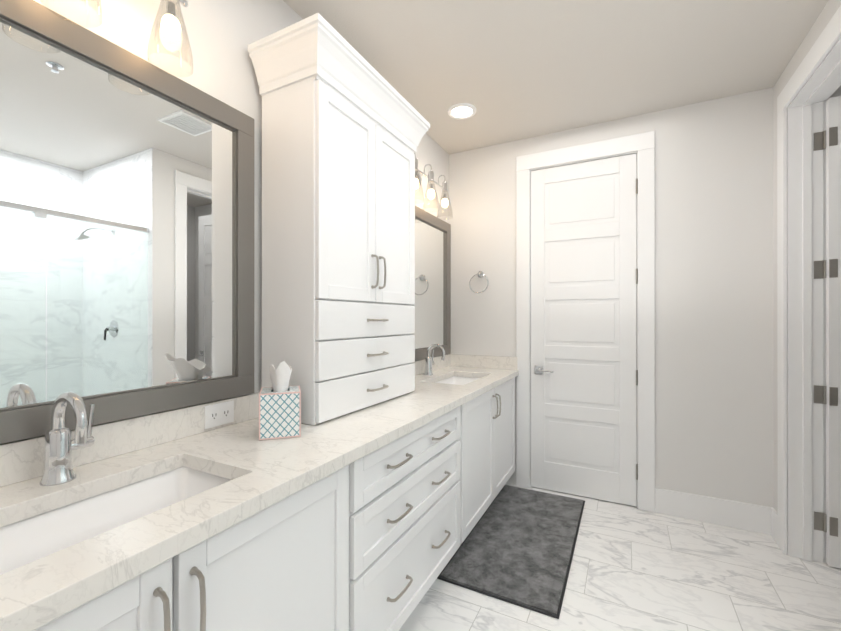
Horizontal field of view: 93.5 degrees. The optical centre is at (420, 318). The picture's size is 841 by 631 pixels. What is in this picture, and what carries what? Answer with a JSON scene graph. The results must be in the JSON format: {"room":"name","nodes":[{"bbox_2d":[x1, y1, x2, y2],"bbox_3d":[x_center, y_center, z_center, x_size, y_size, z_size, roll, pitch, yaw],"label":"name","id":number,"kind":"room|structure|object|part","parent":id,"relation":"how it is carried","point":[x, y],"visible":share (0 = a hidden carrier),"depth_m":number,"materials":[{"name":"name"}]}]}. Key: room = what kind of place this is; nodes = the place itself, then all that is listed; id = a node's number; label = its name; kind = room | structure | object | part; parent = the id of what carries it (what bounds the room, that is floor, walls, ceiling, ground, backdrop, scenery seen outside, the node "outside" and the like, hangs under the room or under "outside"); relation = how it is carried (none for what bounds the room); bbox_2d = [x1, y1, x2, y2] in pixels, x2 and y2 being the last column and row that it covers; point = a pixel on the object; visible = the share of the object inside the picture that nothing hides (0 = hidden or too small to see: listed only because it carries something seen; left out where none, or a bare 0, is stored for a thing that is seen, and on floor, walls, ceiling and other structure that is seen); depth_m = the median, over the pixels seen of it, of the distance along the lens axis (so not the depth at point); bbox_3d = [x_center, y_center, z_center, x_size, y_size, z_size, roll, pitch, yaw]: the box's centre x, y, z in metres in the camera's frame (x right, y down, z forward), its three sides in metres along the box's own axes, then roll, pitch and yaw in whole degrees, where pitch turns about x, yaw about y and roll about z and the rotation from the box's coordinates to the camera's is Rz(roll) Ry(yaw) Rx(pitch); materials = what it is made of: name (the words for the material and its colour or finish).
{"room":"bathroom","nodes":[
{"label":"bathroom","id":0,"kind":"room"},
{"bbox_2d":[34,0,448,392],"bbox_3d":[-0.759,-0.046,1.556,0.100,2.709,4.360,0,0,27],"label":"wall","id":1,"kind":"structure","parent":0,"point":[223,35],"depth_m":1.49,"materials":[{"name":"white paint"}]},
{"bbox_2d":[68,0,101,27],"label":"sconce","id":2,"kind":"object","parent":1,"relation":"attached to","point":[99,1],"depth_m":1.03,"materials":[{"name":"glass"}]},
{"bbox_2d":[0,0,253,443],"bbox_3d":[-0.935,-0.248,1.070,0.030,1.089,1.145,0,0,27],"label":"mirror","id":3,"kind":"object","parent":1,"relation":"attached to","point":[126,234],"visible":0.94,"depth_m":1.15,"materials":[{"name":"brown metal"}]},
{"bbox_2d":[147,0,192,76],"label":"sconce","id":4,"kind":"object","parent":1,"relation":"attached to","point":[170,27],"depth_m":1.18,"materials":[{"name":"glass"}]},
{"bbox_2d":[0,354,451,484],"bbox_3d":[-0.497,0.352,1.926,0.020,0.100,3.258,0,0,27],"label":"backsplash","id":5,"kind":"structure","parent":1,"relation":"attached to","point":[114,438],"depth_m":1.30,"materials":[{"name":"beige stone"}]},
{"bbox_2d":[204,400,233,428],"bbox_3d":[-0.732,0.350,1.443,0.007,0.080,0.115,0,0,27],"label":"outlet","id":6,"kind":"object","parent":5,"relation":"attached to","point":[218,414],"visible":1,"depth_m":1.44,"materials":[{"name":"white paint"}]},
{"bbox_2d":[412,206,450,360],"bbox_3d":[-0.021,-0.246,2.834,0.030,1.089,1.138,0,0,27],"label":"mirror","id":7,"kind":"object","parent":1,"relation":"attached to","point":[432,305],"visible":0.48,"depth_m":3.04,"materials":[{"name":"brown metal"}]},
{"bbox_2d":[414,153,452,219],"bbox_3d":[0.046,-0.926,2.801,0.182,0.332,0.651,0,0,27],"label":"sconce","id":8,"kind":"object","parent":1,"relation":"attached to","point":[430,192],"visible":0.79,"depth_m":2.80,"materials":[{"name":"glass"}]},
{"bbox_2d":[283,0,828,153],"bbox_3d":[0.977,-1.431,0.995,3.700,0.060,4.960,0,0,27],"label":"ceiling","id":9,"kind":"structure","parent":0,"point":[512,70],"depth_m":2.09,"materials":[{"name":"white paint"}]},
{"bbox_2d":[448,103,475,118],"bbox_3d":[0.280,-1.393,2.669,0.194,0.014,0.194,0,0,27],"label":"recessed light","id":10,"kind":"object","parent":9,"relation":"in","point":[462,111],"visible":1,"depth_m":2.65,"materials":[{"name":"white paint"}]},
{"bbox_2d":[399,483,840,630],"bbox_3d":[0.977,1.338,0.992,3.700,0.060,4.960,0,0,27],"label":"floor","id":11,"kind":"structure","parent":0,"point":[633,568],"depth_m":1.92,"materials":[{"name":"stone"}]},
{"bbox_2d":[16,373,518,630],"bbox_3d":[-0.235,0.875,1.789,0.610,0.866,3.258,0,0,27],"label":"bathroom vanity","id":12,"kind":"object","parent":11,"relation":"on","point":[364,501],"depth_m":1.20,"materials":[{"name":"white wood"}]},
{"bbox_2d":[0,365,518,630],"bbox_3d":[-0.242,0.422,1.793,0.596,0.040,3.258,0,0,27],"label":"countertop","id":13,"kind":"structure","parent":12,"relation":"on","point":[336,430],"depth_m":1.04,"materials":[{"name":"beige stone"}]},
{"bbox_2d":[32,391,95,488],"bbox_3d":[-0.845,0.289,0.974,0.161,0.226,0.107,0,0,27],"label":"faucet","id":14,"kind":"object","parent":13,"relation":"on","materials":[{"name":"silver metal"}]},
{"bbox_2d":[0,461,239,572],"bbox_3d":[-0.704,0.508,0.857,0.360,0.157,0.630,0,0,27],"label":"sink","id":15,"kind":"object","parent":13,"relation":"in","point":[30,534],"depth_m":0.98,"materials":[{"name":"white ceramic"}]},
{"bbox_2d":[259,361,300,439],"bbox_3d":[-0.486,0.270,1.374,0.132,0.261,0.166,0,0,-19],"label":"tissue box","id":16,"kind":"object","parent":13,"relation":"on","point":[279,408],"visible":1,"depth_m":1.32,"materials":[{"name":"teal"}]},
{"bbox_3d":[-0.312,-0.989,1.868,0.360,0.165,0.897,0,0,27],"label":"tower crown","id":17,"kind":"part","parent":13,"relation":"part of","materials":[{"name":"white wood"}]},
{"bbox_2d":[420,344,447,376],"bbox_3d":[0.108,0.290,2.812,0.161,0.226,0.107,0,0,27],"label":"faucet","id":18,"kind":"object","parent":13,"relation":"on","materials":[{"name":"silver metal"}]},
{"bbox_2d":[436,373,475,384],"bbox_3d":[0.258,0.510,2.712,0.360,0.157,0.630,0,0,27],"label":"sink","id":19,"kind":"object","parent":13,"relation":"in","point":[457,378],"depth_m":2.99,"materials":[{"name":"white ceramic"}]},
{"bbox_2d":[437,485,584,618],"bbox_3d":[0.629,1.300,2.406,0.585,0.015,1.250,0,0,27],"label":"bath mat","id":20,"kind":"object","parent":11,"relation":"on","point":[517,546],"visible":0.9,"depth_m":2.19,"materials":[{"name":"grey fabric"}]},
{"bbox_2d":[449,86,840,507],"bbox_3d":[1.864,-0.045,2.595,3.600,2.709,0.100,0,0,27],"label":"wall","id":21,"kind":"structure","parent":0,"point":[714,367],"depth_m":2.58,"materials":[{"name":"white paint"}]},
{"bbox_2d":[469,271,488,293],"bbox_3d":[0.480,-0.294,3.222,0.165,0.187,0.060,0,0,27],"label":"towel ring","id":22,"kind":"object","parent":21,"relation":"attached to","point":[479,274],"visible":1,"depth_m":3.22,"materials":[{"name":"silver metal"}]},
{"bbox_2d":[452,354,516,368],"bbox_3d":[0.509,0.354,3.228,0.565,0.100,0.020,0,0,27],"label":"backsplash","id":23,"kind":"structure","parent":21,"relation":"attached to","point":[477,362],"depth_m":3.20,"materials":[{"name":"beige stone"}]},
{"bbox_2d":[531,153,637,506],"bbox_3d":[1.173,0.080,2.891,0.728,2.443,0.089,0,0,27],"label":"door","id":24,"kind":"structure","parent":21,"relation":"in","point":[584,283],"depth_m":2.89,"materials":[{"name":"white paint"}]},
{"bbox_2d":[516,131,654,511],"bbox_3d":[1.195,0.072,2.942,0.765,2.474,0.099,0,0,27],"label":"door frame","id":25,"kind":"structure","parent":21,"relation":"attached to","point":[636,152],"depth_m":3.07,"materials":[{"name":"white paint"}]},
{"bbox_2d":[655,488,776,538],"bbox_3d":[1.858,1.226,2.530,0.620,0.165,0.018,0,0,27],"label":"baseboard","id":26,"kind":"structure","parent":21,"relation":"attached to","point":[743,516],"depth_m":2.51,"materials":[{"name":"white paint"}]},
{"bbox_2d":[773,0,840,512],"bbox_3d":[1.977,-0.046,1.928,0.146,2.709,0.980,0,0,27],"label":"wall","id":27,"kind":"structure","parent":0,"point":[779,86],"depth_m":2.35,"materials":[{"name":"white paint"}]},
{"bbox_2d":[777,5,840,562],"bbox_3d":[1.936,0.016,1.825,0.204,2.585,0.930,0,0,27],"label":"door frame","id":28,"kind":"structure","parent":27,"relation":"attached to","point":[805,374],"depth_m":2.14,"materials":[{"name":"white paint"}]},
{"bbox_3d":[2.147,0.069,2.097,0.080,2.136,0.042,0,0,27],"label":"right hinge jamb","id":29,"kind":"part","parent":28,"relation":"part of","materials":[{"name":"white wood"}]},
{"bbox_2d":[826,96,840,568],"bbox_3d":[2.456,0.071,1.905,0.714,2.458,0.089,0,0,27],"label":"door","id":30,"kind":"structure","parent":27,"relation":"in","point":[833,331],"depth_m":2.07,"materials":[{"name":"white paint"}]}
]}

